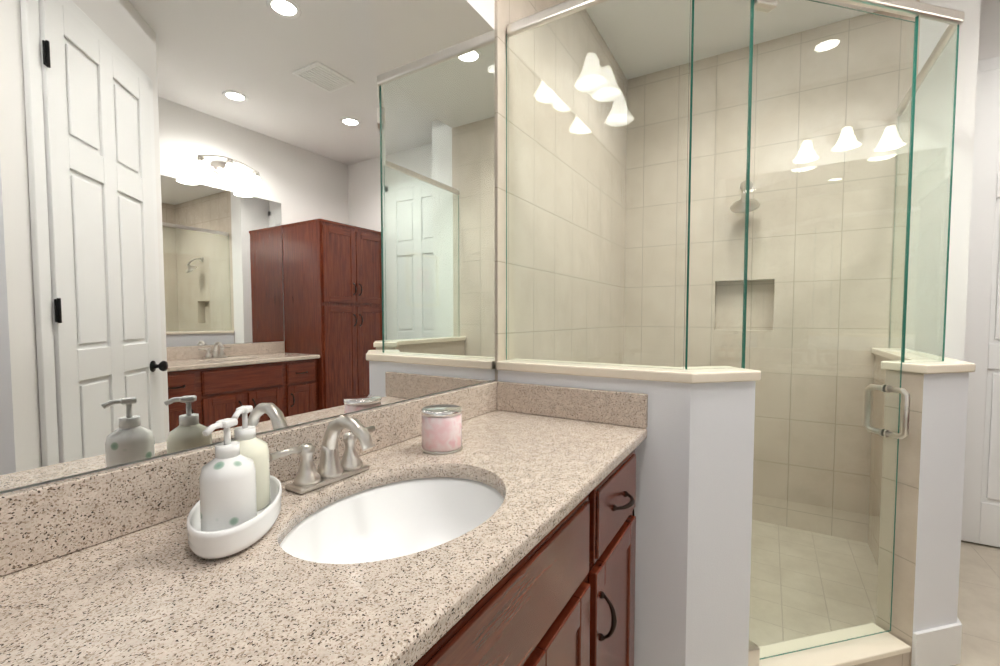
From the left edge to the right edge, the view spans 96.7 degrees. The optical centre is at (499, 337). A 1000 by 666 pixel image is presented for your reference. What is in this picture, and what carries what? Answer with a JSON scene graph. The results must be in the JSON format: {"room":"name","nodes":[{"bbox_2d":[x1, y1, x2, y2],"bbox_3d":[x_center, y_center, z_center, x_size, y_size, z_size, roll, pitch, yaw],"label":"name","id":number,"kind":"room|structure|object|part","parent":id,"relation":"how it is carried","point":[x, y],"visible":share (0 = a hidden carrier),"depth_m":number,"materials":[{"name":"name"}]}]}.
{"room":"bathroom","nodes":[
{"label":"bathroom","id":0,"kind":"room"},
{"bbox_2d":[0,0,999,493],"bbox_3d":[1.294,-0.253,0.763,3.070,2.820,3.900,2,3,31],"label":"wall","id":1,"kind":"structure","parent":0,"point":[978,32],"depth_m":2.08,"materials":[{"name":"white paint"}]},
{"bbox_2d":[0,0,495,490],"bbox_3d":[-0.515,-0.413,0.724,0.005,1.196,1.921,2,3,31],"label":"mirror","id":2,"kind":"object","parent":1,"relation":"attached to","point":[276,214],"visible":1,"depth_m":0.79,"materials":[{"name":"silver glass"}]},
{"bbox_2d":[961,56,999,546],"bbox_3d":[2.736,-0.157,2.116,0.892,2.506,0.098,2,3,31],"label":"entry door","id":3,"kind":"structure","parent":1,"relation":"in","point":[981,509],"depth_m":2.29,"materials":[{"name":"white paint"}]},
{"bbox_2d":[495,0,566,380],"bbox_3d":[0.427,-0.321,2.280,0.012,2.820,1.700,2,3,31],"label":"tiled wall","id":4,"kind":"structure","parent":0,"point":[507,12],"depth_m":1.56,"materials":[{"name":"beige tile"}]},
{"bbox_2d":[0,381,498,576],"bbox_3d":[-0.510,0.238,0.747,0.020,0.099,1.924,2,3,31],"label":"backsplash","id":5,"kind":"structure","parent":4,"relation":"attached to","point":[43,522],"depth_m":0.66,"materials":[{"name":"beige stone"}]},
{"bbox_2d":[684,0,919,366],"bbox_3d":[1.452,-0.336,2.594,1.380,2.820,0.100,2,3,31],"label":"tiled wall","id":6,"kind":"structure","parent":0,"point":[877,12],"depth_m":2.69,"materials":[{"name":"beige tile"}]},
{"bbox_2d":[690,0,915,62],"bbox_3d":[1.024,-1.663,1.857,1.407,0.099,1.700,2,3,31],"label":"ceiling soffit","id":7,"kind":"structure","parent":0,"point":[849,6],"depth_m":2.19,"materials":[{"name":"white paint"}]},
{"bbox_2d":[952,540,999,665],"bbox_3d":[1.294,1.196,0.828,3.310,0.080,4.140,2,3,31],"label":"floor","id":8,"kind":"structure","parent":0,"point":[978,614],"depth_m":1.85,"materials":[{"name":"tile"}]},
{"bbox_2d":[404,437,646,665],"bbox_3d":[-0.283,0.744,0.632,0.549,0.840,1.924,2,3,31],"label":"bathroom vanity","id":9,"kind":"object","parent":8,"relation":"on","point":[568,599],"depth_m":0.84,"materials":[{"name":"brown wood"}]},
{"bbox_2d":[0,409,646,665],"bbox_3d":[-0.292,0.311,0.618,0.529,0.032,1.932,2,3,31],"label":"countertop","id":10,"kind":"structure","parent":9,"relation":"on","point":[143,597],"depth_m":0.54,"materials":[{"name":"beige stone"}]},
{"bbox_2d":[187,405,281,558],"bbox_3d":[-0.403,0.202,0.683,0.116,0.176,0.231,-1,3,-17],"label":"soap dispensers","id":11,"kind":"object","parent":10,"relation":"on","point":[236,508],"visible":1,"depth_m":0.62,"materials":[{"name":"white ceramic"},{"name":"plastic"}]},
{"bbox_2d":[187,475,281,558],"bbox_3d":[-0.403,0.269,0.686,0.116,0.043,0.231,-1,3,-17],"label":"tray","id":12,"kind":"object","parent":10,"relation":"on","point":[218,535],"depth_m":0.61,"materials":[{"name":"white ceramic"}]},
{"bbox_2d":[269,413,379,492],"bbox_3d":[-0.298,0.216,0.860,0.148,0.133,0.239,2,3,31],"label":"faucet","id":13,"kind":"object","parent":10,"relation":"on","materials":[{"name":"silver metal"}]},
{"bbox_2d":[263,461,523,584],"bbox_3d":[-0.168,0.385,0.788,0.362,0.157,0.470,2,3,31],"label":"sink","id":14,"kind":"object","parent":10,"relation":"in","point":[372,531],"depth_m":0.92,"materials":[{"name":"white ceramic"}]},
{"bbox_2d":[421,404,462,454],"bbox_3d":[-0.143,0.222,1.094,0.102,0.100,0.102,2,3,31],"label":"candle jar","id":15,"kind":"object","parent":10,"relation":"on","point":[441,428],"visible":1,"depth_m":1.05,"materials":[{"name":"pink glass"}]},
{"bbox_2d":[497,381,647,428],"bbox_3d":[0.212,0.207,1.426,0.507,0.100,0.020,2,3,31],"label":"bathroom vanity side splash","id":16,"kind":"object","parent":10,"relation":"on","point":[629,409],"visible":1,"depth_m":1.40,"materials":[{"name":"beige stone"}]},
{"bbox_2d":[496,357,975,665],"bbox_3d":[1.000,0.587,1.906,1.422,1.040,1.612,2,3,31],"label":"wall","id":17,"kind":"structure","parent":8,"relation":"on","point":[694,451],"depth_m":1.32,"materials":[{"name":"white paint"}]},
{"bbox_2d":[506,0,964,665],"bbox_3d":[0.996,-0.052,1.914,1.349,2.121,1.551,2,3,31],"label":"glass shower enclosure","id":18,"kind":"object","parent":17,"relation":"on","point":[810,208],"depth_m":1.41,"materials":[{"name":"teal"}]},
{"bbox_3d":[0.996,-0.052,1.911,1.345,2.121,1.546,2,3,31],"label":"shower glass handle","id":19,"kind":"part","parent":18,"relation":"part of","materials":[{"name":"clear glass"}]}
]}

